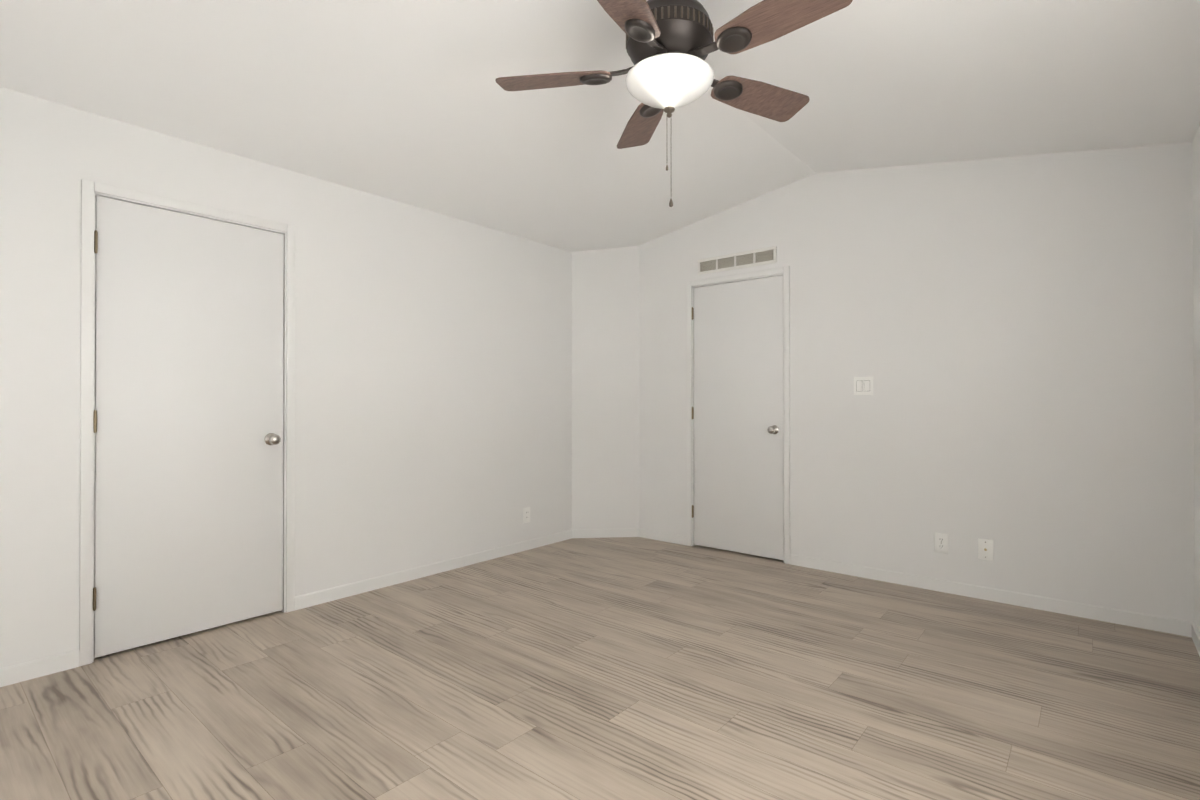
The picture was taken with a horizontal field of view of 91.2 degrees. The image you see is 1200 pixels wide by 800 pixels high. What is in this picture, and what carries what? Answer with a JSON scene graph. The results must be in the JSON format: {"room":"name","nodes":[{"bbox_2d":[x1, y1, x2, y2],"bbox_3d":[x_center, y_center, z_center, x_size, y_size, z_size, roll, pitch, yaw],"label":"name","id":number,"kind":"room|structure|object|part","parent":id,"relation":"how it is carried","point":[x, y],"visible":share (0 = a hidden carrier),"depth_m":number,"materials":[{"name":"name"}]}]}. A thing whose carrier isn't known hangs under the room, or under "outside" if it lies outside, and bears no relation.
{"room":"empty bedroom","nodes":[
{"label":"empty bedroom","id":0,"kind":"room"},
{"bbox_2d":[0,87,571,667],"bbox_3d":[-1.578,-0.275,3.304,0.100,2.800,4.071,0,0,40],"label":"wall","id":1,"kind":"structure","parent":0,"point":[433,387],"depth_m":3.42,"materials":[{"name":"paint"}]},
{"bbox_2d":[0,649,79,686],"bbox_3d":[-2.487,1.085,2.128,0.011,0.070,0.911,0,0,40],"label":"baseboard","id":2,"kind":"structure","parent":1,"relation":"attached to","point":[21,672],"depth_m":2.38,"materials":[{"name":"white paint"}]},
{"bbox_2d":[79,179,93,665],"bbox_3d":[-2.180,0.094,2.497,0.013,2.056,0.042,0,0,40],"label":"door frame","id":3,"kind":"structure","parent":1,"relation":"attached to","point":[86,437],"depth_m":2.49,"materials":[{"name":"white paint"}]},
{"bbox_2d":[92,192,95,661],"bbox_3d":[-2.212,0.108,2.546,0.100,2.028,0.020,0,0,40],"label":"door frame","id":4,"kind":"structure","parent":1,"relation":"attached to","point":[93,417],"depth_m":2.52,"materials":[{"name":"white paint"}]},
{"bbox_2d":[93,587,95,610],"bbox_3d":[-2.176,0.852,2.527,0.047,0.098,0.012,0,0,40],"label":"closet door hinge","id":5,"kind":"object","parent":1,"relation":"attached to","point":[94,598],"visible":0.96,"depth_m":2.51,"materials":[{"name":"brown metal"}]},
{"bbox_2d":[94,410,96,432],"bbox_3d":[-2.176,0.092,2.531,0.047,0.098,0.012,0,0,40],"label":"closet door hinge","id":6,"kind":"object","parent":1,"relation":"attached to","point":[95,421],"visible":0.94,"depth_m":2.52,"materials":[{"name":"brown metal"}]},
{"bbox_2d":[94,230,97,253],"bbox_3d":[-2.176,-0.678,2.534,0.047,0.098,0.012,0,0,40],"label":"closet door hinge","id":7,"kind":"object","parent":1,"relation":"attached to","point":[95,241],"visible":1,"depth_m":2.52,"materials":[{"name":"brown metal"}]},
{"bbox_2d":[94,196,283,657],"bbox_3d":[-1.909,0.114,2.810,0.106,1.990,0.765,0,0,40],"label":"closet door","id":8,"kind":"structure","parent":1,"relation":"in","point":[188,511],"depth_m":2.77,"materials":[{"name":"paint"}]},
{"bbox_3d":[-1.690,0.204,3.044,0.072,0.064,0.064,0,0,40],"label":"knob","id":9,"kind":"part","parent":8,"relation":"part of","materials":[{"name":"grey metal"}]},
{"bbox_2d":[90,113,288,224],"bbox_3d":[-1.957,-1.290,2.856,0.100,0.772,0.813,0,0,40],"label":"lintel","id":10,"kind":"object","parent":1,"relation":"attached to","point":[130,157],"visible":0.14,"depth_m":2.77,"materials":[{"name":"paint"}]},
{"bbox_2d":[94,182,286,233],"bbox_3d":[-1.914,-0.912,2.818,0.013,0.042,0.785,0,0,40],"label":"door frame","id":11,"kind":"structure","parent":1,"relation":"attached to","point":[106,189],"depth_m":2.77,"materials":[{"name":"white paint"}]},
{"bbox_2d":[281,232,286,612],"bbox_3d":[-1.702,0.111,3.154,0.100,2.028,0.020,0,0,40],"label":"door frame","id":12,"kind":"structure","parent":1,"relation":"attached to","point":[284,452],"depth_m":3.12,"materials":[{"name":"white paint"}]},
{"bbox_2d":[286,224,294,612],"bbox_3d":[-1.648,0.097,3.131,0.013,2.056,0.042,0,0,40],"label":"door frame","id":13,"kind":"structure","parent":1,"relation":"attached to","point":[290,407],"depth_m":3.12,"materials":[{"name":"white paint"}]},
{"bbox_2d":[294,530,571,610],"bbox_3d":[-0.931,1.093,3.982,0.011,0.070,2.191,0,0,40],"label":"baseboard","id":14,"kind":"structure","parent":1,"relation":"attached to","point":[331,594],"depth_m":3.72,"materials":[{"name":"white paint"}]},
{"bbox_2d":[523,507,529,522],"bbox_3d":[-0.553,0.869,4.437,0.006,0.116,0.072,0,0,40],"label":"outlet","id":15,"kind":"object","parent":1,"relation":"attached to","point":[525,515],"visible":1,"depth_m":4.43,"materials":[{"name":"white plastic"}]},
{"bbox_2d":[0,0,814,251],"bbox_3d":[-0.706,-1.428,2.901,1.960,0.436,4.566,0,0,40],"label":"ceiling slope","id":16,"kind":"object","parent":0,"point":[412,103],"visible":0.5,"depth_m":2.66,"materials":[{"name":"paint"}]},
{"bbox_2d":[0,537,1199,799],"bbox_3d":[0.016,1.161,2.283,3.845,0.080,4.566,0,0,40],"label":"floor","id":17,"kind":"structure","parent":0,"point":[614,669],"depth_m":2.21,"materials":[{"name":"brown wood"}]},
{"bbox_2d":[572,246,638,528],"bbox_3d":[0.041,-0.267,4.926,0.495,2.800,0.495,0,0,40],"label":"wall","id":18,"kind":"structure","parent":0,"point":[605,388],"depth_m":4.85,"materials":[{"name":"paint"}]},
{"bbox_2d":[572,528,638,537],"bbox_3d":[0.048,1.097,4.843,0.559,0.070,0.011,0,0,-5],"label":"baseboard","id":19,"kind":"structure","parent":18,"relation":"attached to","point":[602,533],"depth_m":4.84,"materials":[{"name":"white paint"}]},
{"bbox_2d":[639,142,1194,621],"bbox_3d":[1.641,-0.272,3.841,3.350,2.800,0.100,0,0,40],"label":"wall","id":20,"kind":"structure","parent":0,"point":[1012,337],"depth_m":3.34,"materials":[{"name":"paint"}]},
{"bbox_2d":[639,528,686,545],"bbox_3d":[0.499,1.097,4.720,0.463,0.070,0.011,0,0,40],"label":"baseboard","id":21,"kind":"structure","parent":20,"relation":"attached to","point":[664,537],"depth_m":4.71,"materials":[{"name":"white paint"}]},
{"bbox_2d":[698,246,776,274],"bbox_3d":[0.993,-1.019,4.317,0.630,0.118,0.008,0,0,40],"label":"air vent","id":22,"kind":"object","parent":20,"relation":"in","point":[750,258],"visible":1,"depth_m":4.30,"materials":[{"name":"white metal"}]},
{"bbox_2d":[687,266,789,563],"bbox_3d":[1.023,0.105,4.349,0.822,2.051,0.113,0,0,40],"label":"door frame","id":23,"kind":"structure","parent":20,"relation":"attached to","point":[786,296],"depth_m":4.21,"materials":[{"name":"white paint"}]},
{"bbox_2d":[694,275,783,559],"bbox_3d":[0.987,0.123,4.306,0.718,1.985,0.106,0,0,40],"label":"entry door","id":24,"kind":"structure","parent":20,"relation":"in","point":[738,417],"depth_m":4.30,"materials":[{"name":"paint"}]},
{"bbox_3d":[1.204,0.209,4.102,0.064,0.064,0.072,0,0,40],"label":"knob","id":25,"kind":"part","parent":24,"relation":"part of","materials":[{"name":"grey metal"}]},
{"bbox_2d":[854,377,872,394],"bbox_3d":[1.674,-0.090,3.739,0.116,0.116,0.012,0,0,40],"label":"switch plate","id":26,"kind":"object","parent":20,"relation":"attached to","point":[863,385],"visible":1,"depth_m":3.74,"materials":[{"name":"white plastic"}]},
{"bbox_2d":[934,532,947,553],"bbox_3d":[2.007,0.841,3.457,0.072,0.116,0.009,0,0,40],"label":"duplex electrical outlet","id":27,"kind":"object","parent":20,"relation":"attached to","point":[940,542],"visible":1,"depth_m":3.46,"materials":[{"name":"white plastic"}]},
{"bbox_2d":[978,538,992,560],"bbox_3d":[2.173,0.844,3.314,0.072,0.116,0.016,0,0,40],"label":"outlet","id":28,"kind":"object","parent":20,"relation":"attached to","point":[985,549],"visible":1,"depth_m":3.31,"materials":[{"name":"white plastic"}]},
{"bbox_2d":[790,554,1192,636],"bbox_3d":[2.059,1.091,3.411,1.965,0.070,0.011,0,0,40],"label":"baseboard","id":29,"kind":"structure","parent":20,"relation":"attached to","point":[1147,621],"depth_m":3.24,"materials":[{"name":"white paint"}]},
{"bbox_2d":[646,0,1199,172],"bbox_3d":[0.766,-1.433,1.665,1.885,0.437,4.566,0,0,40],"label":"ceiling slope","id":30,"kind":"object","parent":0,"point":[886,83],"visible":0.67,"depth_m":2.48,"materials":[{"name":"paint"}]},
{"bbox_2d":[495,0,852,206],"bbox_3d":[0.261,-1.096,2.042,1.179,0.835,1.206,0,0,40],"label":"fan","id":31,"kind":"object","parent":30,"relation":"hanging from","point":[671,45],"visible":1,"depth_m":1.98,"materials":[{"name":"brown wood"}]},
{"bbox_3d":[-0.175,-1.160,2.132,0.395,0.040,0.303,0,0,40],"label":"blade","id":32,"kind":"part","parent":31,"relation":"part of","materials":[{"name":"brown wood"}]},
{"bbox_3d":[0.063,-1.162,1.694,0.211,0.040,0.418,0,0,40],"label":"blade","id":33,"kind":"part","parent":31,"relation":"part of","materials":[{"name":"brown wood"}]},
{"bbox_3d":[0.177,-1.158,2.490,0.372,0.040,0.343,0,0,40],"label":"blade","id":34,"kind":"part","parent":31,"relation":"part of","materials":[{"name":"brown wood"}]},
{"bbox_3d":[0.244,-1.086,2.071,0.310,0.124,0.310,0,0,40],"label":"lamp shade","id":35,"kind":"part","parent":31,"relation":"part of","materials":[{"name":"white glass"}]},
{"bbox_3d":[0.622,-1.159,2.260,0.261,0.040,0.410,0,0,40],"label":"blade","id":36,"kind":"part","parent":31,"relation":"part of","materials":[{"name":"brown wood"}]},
{"bbox_3d":[0.534,-1.161,1.775,0.417,0.040,0.164,0,0,40],"label":"blade","id":37,"kind":"part","parent":31,"relation":"part of","materials":[{"name":"brown wood"}]},
{"bbox_2d":[1192,123,1199,632],"bbox_3d":[1.418,-0.285,1.048,0.100,2.800,4.466,0,0,40],"label":"wall","id":38,"kind":"structure","parent":0,"point":[1196,255],"depth_m":2.70,"materials":[{"name":"paint"}]},
{"bbox_2d":[1192,622,1199,655],"bbox_3d":[1.407,1.081,1.115,0.011,0.070,4.366,0,0,40],"label":"baseboard","id":39,"kind":"structure","parent":38,"relation":"attached to","point":[1196,636],"depth_m":2.67,"materials":[{"name":"white paint"}]}
]}

